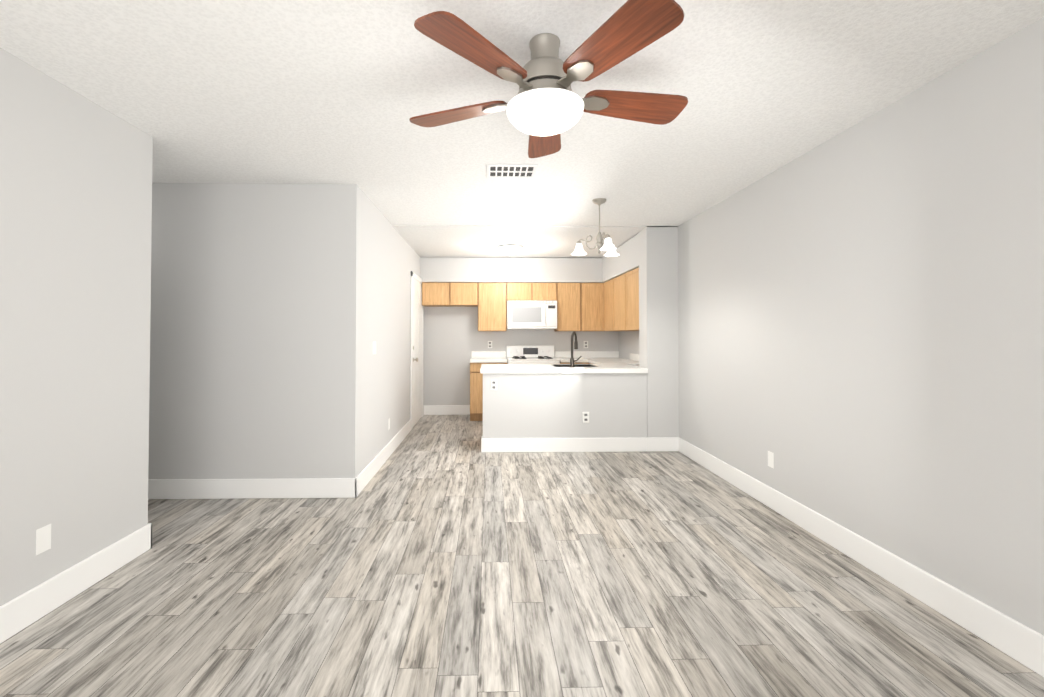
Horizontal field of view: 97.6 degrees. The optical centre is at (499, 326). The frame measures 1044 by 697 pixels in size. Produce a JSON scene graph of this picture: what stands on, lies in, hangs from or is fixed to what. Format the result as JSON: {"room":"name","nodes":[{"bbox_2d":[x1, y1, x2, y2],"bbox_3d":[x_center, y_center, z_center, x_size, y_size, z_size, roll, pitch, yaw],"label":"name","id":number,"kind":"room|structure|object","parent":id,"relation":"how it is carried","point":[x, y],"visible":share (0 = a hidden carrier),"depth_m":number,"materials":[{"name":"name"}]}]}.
{"room":"living room","nodes":[
{"label":"living room","id":0,"kind":"room"},
{"bbox_2d":[0,48,152,605],"bbox_3d":[-2.092,0.051,0.426,0.150,2.440,4.550,0,-1,-1],"label":"wall","id":1,"kind":"structure","parent":0,"point":[75,226],"depth_m":2.18,"materials":[{"name":"grey paint"}]},
{"bbox_2d":[36,524,50,554],"bbox_3d":[-2.055,0.959,2.057,0.009,0.115,0.072,0,-1,-1],"label":"electrical outlet","id":2,"kind":"object","parent":1,"relation":"attached to","point":[43,539],"visible":1,"depth_m":2.06,"materials":[{"name":"white plastic"}]},
{"bbox_2d":[0,523,151,643],"bbox_3d":[-2.010,1.197,0.492,0.016,0.150,4.416,0,-1,-1],"label":"baseboard","id":3,"kind":"structure","parent":1,"relation":"attached to","point":[21,612],"depth_m":2.16,"materials":[{"name":"white wood"}]},
{"bbox_2d":[148,183,361,478],"bbox_3d":[-2.644,0.105,3.605,3.050,2.440,0.150,0,-1,-1],"label":"wall","id":4,"kind":"structure","parent":0,"point":[255,342],"depth_m":3.55,"materials":[{"name":"grey paint"}]},
{"bbox_2d":[148,478,355,498],"bbox_3d":[-2.635,1.248,3.503,3.066,0.150,0.016,0,-1,-1],"label":"baseboard","id":5,"kind":"structure","parent":4,"relation":"attached to","point":[251,488],"depth_m":3.51,"materials":[{"name":"white wood"}]},
{"bbox_2d":[361,191,419,470],"bbox_3d":[-1.235,0.138,5.525,0.150,2.440,3.630,0,-1,-1],"label":"wall","id":6,"kind":"structure","parent":0,"point":[390,259],"depth_m":4.49,"materials":[{"name":"grey paint"}]},
{"bbox_2d":[373,342,375,353],"bbox_3d":[-1.135,0.194,4.141,0.012,0.115,0.118,0,-1,-1],"label":"light switch","id":7,"kind":"object","parent":6,"relation":"attached to","point":[374,347],"visible":0.85,"depth_m":4.14,"materials":[{"name":"white plastic"}]},
{"bbox_2d":[355,419,410,496],"bbox_3d":[-1.136,1.270,4.764,0.016,0.150,2.476,0,-1,-1],"label":"baseboard","id":8,"kind":"structure","parent":6,"relation":"attached to","point":[365,476],"depth_m":4.27,"materials":[{"name":"white wood"}]},
{"bbox_2d":[410,271,423,429],"bbox_3d":[-1.140,0.325,6.544,0.080,2.100,1.050,0,-1,-1],"label":"door","id":9,"kind":"structure","parent":6,"relation":"attached to","point":[416,364],"depth_m":6.42,"materials":[{"name":"white wood"}]},
{"bbox_2d":[420,257,604,282],"bbox_3d":[0.355,-0.851,7.069,3.095,0.370,0.345,0,-1,-1],"label":"soffit","id":10,"kind":"structure","parent":0,"point":[514,270],"depth_m":6.89,"materials":[{"name":"grey paint"}]},
{"bbox_2d":[423,307,618,404],"bbox_3d":[0.350,0.168,7.299,3.095,2.440,0.150,0,-1,-1],"label":"wall","id":11,"kind":"structure","parent":0,"point":[454,337],"depth_m":7.20,"materials":[{"name":"grey paint"}]},
{"bbox_2d":[422,283,453,306],"bbox_3d":[-0.932,-0.490,7.046,0.478,0.348,0.320,0,-1,-1],"label":"upper cabinet","id":12,"kind":"object","parent":11,"relation":"attached to","point":[433,294],"depth_m":6.89,"materials":[{"name":"brown wood"}]},
{"bbox_2d":[424,405,469,414],"bbox_3d":[-0.820,1.311,7.171,0.750,0.150,0.016,0,-1,-1],"label":"baseboard","id":13,"kind":"structure","parent":11,"relation":"attached to","point":[446,409],"depth_m":7.16,"materials":[{"name":"white wood"}]},
{"bbox_2d":[454,283,477,306],"bbox_3d":[-0.567,-0.490,7.053,0.478,0.348,0.320,0,-1,-1],"label":"upper cabinet","id":14,"kind":"object","parent":11,"relation":"attached to","point":[465,294],"depth_m":6.90,"materials":[{"name":"brown wood"}]},
{"bbox_2d":[478,283,505,330],"bbox_3d":[-0.109,-0.295,7.060,0.433,0.738,0.320,0,-1,-1],"label":"upper cabinet","id":15,"kind":"object","parent":11,"relation":"attached to","point":[491,296],"depth_m":6.90,"materials":[{"name":"brown wood"}]},
{"bbox_2d":[506,283,537,301],"bbox_3d":[0.329,-0.527,7.073,0.439,0.273,0.320,0,-1,-1],"label":"upper cabinet","id":16,"kind":"object","parent":11,"relation":"attached to","point":[514,291],"depth_m":6.92,"materials":[{"name":"brown wood"}]},
{"bbox_2d":[506,301,556,328],"bbox_3d":[0.494,-0.174,7.015,0.750,0.425,0.428,0,-1,-1],"label":"microwave","id":17,"kind":"object","parent":16,"relation":"attached to","point":[531,314],"visible":0.96,"depth_m":6.84,"materials":[{"name":"white"}]},
{"bbox_2d":[471,351,617,358],"bbox_3d":[0.731,0.441,7.214,2.332,0.100,0.020,0,-1,-1],"label":"backsplash","id":18,"kind":"structure","parent":11,"relation":"attached to","point":[475,354],"depth_m":7.21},
{"bbox_2d":[538,283,557,302],"bbox_3d":[0.656,-0.527,7.080,0.439,0.273,0.320,0,-1,-1],"label":"upper cabinet","id":19,"kind":"object","parent":11,"relation":"attached to","point":[546,291],"depth_m":6.93,"materials":[{"name":"brown wood"}]},
{"bbox_2d":[554,283,577,330],"bbox_3d":[1.086,-0.295,7.085,0.416,0.738,0.320,0,-1,-1],"label":"upper cabinet","id":20,"kind":"object","parent":11,"relation":"attached to","point":[567,305],"depth_m":6.93,"materials":[{"name":"brown wood"}]},
{"bbox_2d":[578,283,601,330],"bbox_3d":[1.391,-0.295,7.062,0.416,0.738,0.380,0,-1,-1],"label":"upper cabinet","id":21,"kind":"object","parent":11,"relation":"attached to","point":[589,294],"depth_m":6.94,"materials":[{"name":"brown wood"}]},
{"bbox_2d":[0,415,1043,696],"bbox_3d":[-1.079,1.360,2.736,6.745,0.100,9.470,0,-1,-1],"label":"floor","id":22,"kind":"structure","parent":0,"point":[440,555],"depth_m":2.15,"materials":[{"name":"grey laminate"}]},
{"bbox_2d":[470,363,506,420],"bbox_3d":[-0.160,0.955,6.898,0.539,0.854,0.597,0,-1,-1],"label":"base cabinet","id":23,"kind":"object","parent":22,"relation":"on","point":[476,378],"depth_m":6.60,"materials":[{"name":"brown wood"}]},
{"bbox_2d":[470,359,505,362],"bbox_3d":[-0.159,0.506,6.891,0.539,0.040,0.627,0,-1,-1],"label":"countertop","id":24,"kind":"structure","parent":23,"relation":"on","point":[471,360],"depth_m":6.58,"materials":[{"name":"white stone"}]},
{"bbox_2d":[560,359,585,362],"bbox_3d":[1.392,0.506,6.924,1.021,0.040,0.627,0,-1,-1],"label":"countertop","id":25,"kind":"structure","parent":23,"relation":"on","point":[561,360],"depth_m":6.61,"materials":[{"name":"white stone"}]},
{"bbox_2d":[586,359,638,366],"bbox_3d":[1.606,0.493,6.161,0.627,0.040,0.903,0,-1,-1],"label":"countertop","id":26,"kind":"structure","parent":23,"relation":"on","point":[634,362],"depth_m":6.18,"materials":[{"name":"white stone"}]},
{"bbox_2d":[484,372,523,437],"bbox_3d":[0.046,0.933,5.325,0.444,0.843,0.598,0,-1,-1],"label":"half wall","id":27,"kind":"structure","parent":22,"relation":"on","point":[503,406],"depth_m":4.90,"materials":[{"name":"grey paint"}]},
{"bbox_2d":[491,380,496,389],"bbox_3d":[-0.057,0.627,4.901,0.072,0.115,0.009,0,-1,-1],"label":"outlet","id":28,"kind":"object","parent":27,"relation":"attached to","point":[493,384],"visible":1,"depth_m":4.90,"materials":[{"name":"white plastic"}]},
{"bbox_2d":[506,345,559,363],"bbox_3d":[0.497,0.836,6.854,0.752,1.090,0.710,0,-1,-1],"label":"range","id":29,"kind":"object","parent":22,"relation":"on","point":[529,354],"visible":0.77,"depth_m":7.14,"materials":[{"name":"white metal"}]},
{"bbox_2d":[524,372,563,437],"bbox_3d":[0.488,0.934,5.335,0.440,0.843,0.598,0,-1,-1],"label":"base cabinet","id":30,"kind":"object","parent":22,"relation":"on","point":[539,400],"depth_m":4.91,"materials":[{"name":"grey paint"}]},
{"bbox_2d":[480,364,647,371],"bbox_3d":[0.691,0.484,5.288,1.802,0.051,0.795,0,-1,-1],"label":"countertop","id":31,"kind":"structure","parent":30,"relation":"on","point":[484,367],"depth_m":4.92,"materials":[{"name":"white stone"}]},
{"bbox_2d":[569,331,581,366],"bbox_3d":[0.844,0.252,5.138,0.130,0.399,0.232,0,-1,-1],"label":"faucet","id":32,"kind":"object","parent":31,"relation":"on","point":[573,335],"visible":1,"depth_m":5.06,"materials":[{"name":"silver metal"}]},
{"bbox_2d":[552,364,599,367],"bbox_3d":[0.874,0.555,5.338,0.504,0.199,0.444,0,-1,-1],"label":"sink","id":33,"kind":"object","parent":31,"relation":"in","point":[553,365],"depth_m":5.55,"materials":[{"name":"metal"}]},
{"bbox_2d":[564,372,603,437],"bbox_3d":[0.928,0.934,5.344,0.439,0.843,0.598,0,-1,-1],"label":"base cabinet","id":34,"kind":"object","parent":22,"relation":"on","point":[583,391],"depth_m":4.92,"materials":[{"name":"grey paint"}]},
{"bbox_2d":[582,412,588,422],"bbox_3d":[0.933,0.977,4.916,0.072,0.115,0.009,0,-1,-1],"label":"outlet","id":35,"kind":"object","parent":34,"relation":"attached to","point":[585,417],"visible":1,"depth_m":4.91,"materials":[{"name":"white plastic"}]},
{"bbox_2d":[604,372,643,437],"bbox_3d":[1.369,0.934,5.353,0.444,0.843,0.598,0,-1,-1],"label":"base cabinet","id":36,"kind":"object","parent":22,"relation":"on","point":[623,391],"depth_m":4.93,"materials":[{"name":"grey paint"}]},
{"bbox_2d":[481,437,678,452],"bbox_3d":[0.878,1.272,4.907,2.141,0.150,0.016,0,-1,-1],"label":"baseboard","id":37,"kind":"structure","parent":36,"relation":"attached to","point":[489,445],"depth_m":4.90,"materials":[{"name":"white wood"}]},
{"bbox_2d":[0,0,1043,257],"bbox_3d":[-1.079,-1.184,2.780,6.745,0.130,9.470,0,-1,-1],"label":"ceiling","id":38,"kind":"structure","parent":0,"point":[281,91],"depth_m":2.20,"materials":[{"name":"white paint"}]},
{"bbox_2d":[498,245,522,255],"bbox_3d":[0.149,-0.995,6.069,0.330,0.116,0.330,0,-1,-1],"label":"ceiling light","id":39,"kind":"object","parent":38,"relation":"in","point":[510,250],"visible":1,"depth_m":5.97,"materials":[{"name":"white glass"}]},
{"bbox_2d":[486,164,537,177],"bbox_3d":[0.088,-1.116,3.289,0.360,0.010,0.260,0,-1,-1],"label":"ceiling vent","id":40,"kind":"object","parent":38,"relation":"in","point":[511,170],"visible":1,"depth_m":3.27,"materials":[{"name":"white metal"}]},
{"bbox_2d":[409,0,687,157],"bbox_3d":[0.199,-0.967,1.870,1.187,0.356,1.174,0,-1,-1],"label":"ceiling fan","id":41,"kind":"object","parent":38,"relation":"hanging from","point":[545,106],"visible":1,"depth_m":1.72,"materials":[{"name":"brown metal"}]},
{"bbox_2d":[571,198,618,256],"bbox_3d":[0.864,-0.872,3.971,0.444,0.475,0.430,0,-1,-1],"label":"chandelier","id":42,"kind":"object","parent":38,"relation":"hanging from","point":[609,247],"visible":1,"depth_m":3.99,"materials":[{"name":"white glass"}]},
{"bbox_2d":[602,233,638,281],"bbox_3d":[1.752,-0.868,6.078,0.345,0.370,1.695,0,-1,-1],"label":"soffit","id":43,"kind":"structure","parent":0,"point":[626,260],"depth_m":5.87,"materials":[{"name":"grey paint"}]},
{"bbox_2d":[639,226,678,436],"bbox_3d":[1.773,0.130,5.084,0.345,2.440,0.260,0,-1,-1],"label":"wall","id":44,"kind":"structure","parent":0,"point":[658,313],"depth_m":4.96,"materials":[{"name":"grey paint"}]},
{"bbox_2d":[619,17,1043,634],"bbox_3d":[2.068,0.092,2.825,0.150,2.440,9.170,0,-1,-1],"label":"wall","id":45,"kind":"structure","parent":0,"point":[861,327],"depth_m":2.27,"materials":[{"name":"grey paint"}]},
{"bbox_2d":[602,279,613,330],"bbox_3d":[1.731,-0.302,6.633,0.358,0.738,0.624,0,-1,-1],"label":"upper cabinet","id":46,"kind":"object","parent":45,"relation":"attached to","point":[611,305],"depth_m":6.67,"materials":[{"name":"brown wood"}]},
{"bbox_2d":[614,275,621,330],"bbox_3d":[1.761,-0.312,6.098,0.320,0.738,0.670,0,-1,-1],"label":"upper cabinet","id":47,"kind":"object","parent":45,"relation":"attached to","point":[618,280],"depth_m":6.15,"materials":[{"name":"brown wood"}]},
{"bbox_2d":[622,267,638,330],"bbox_3d":[1.772,-0.321,5.569,0.320,0.738,0.614,0,-1,-1],"label":"upper cabinet","id":48,"kind":"object","parent":45,"relation":"attached to","point":[630,280],"depth_m":5.63,"materials":[{"name":"brown wood"}]},
{"bbox_2d":[630,353,638,362],"bbox_3d":[1.909,0.423,6.169,0.020,0.100,0.903,0,-1,-1],"label":"backsplash","id":49,"kind":"structure","parent":45,"relation":"attached to","point":[632,356],"depth_m":6.42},
{"bbox_2d":[768,451,773,467],"bbox_3d":[1.986,0.970,3.333,0.009,0.115,0.072,0,-1,-1],"label":"electrical outlet","id":50,"kind":"object","parent":45,"relation":"attached to","point":[771,459],"visible":1,"depth_m":3.32,"materials":[{"name":"white plastic"}]},
{"bbox_2d":[679,438,1043,676],"bbox_3d":[2.010,1.217,1.646,0.016,0.150,6.554,0,-1,-1],"label":"baseboard","id":51,"kind":"structure","parent":45,"relation":"attached to","point":[1021,643],"depth_m":2.25,"materials":[{"name":"white wood"}]}
]}

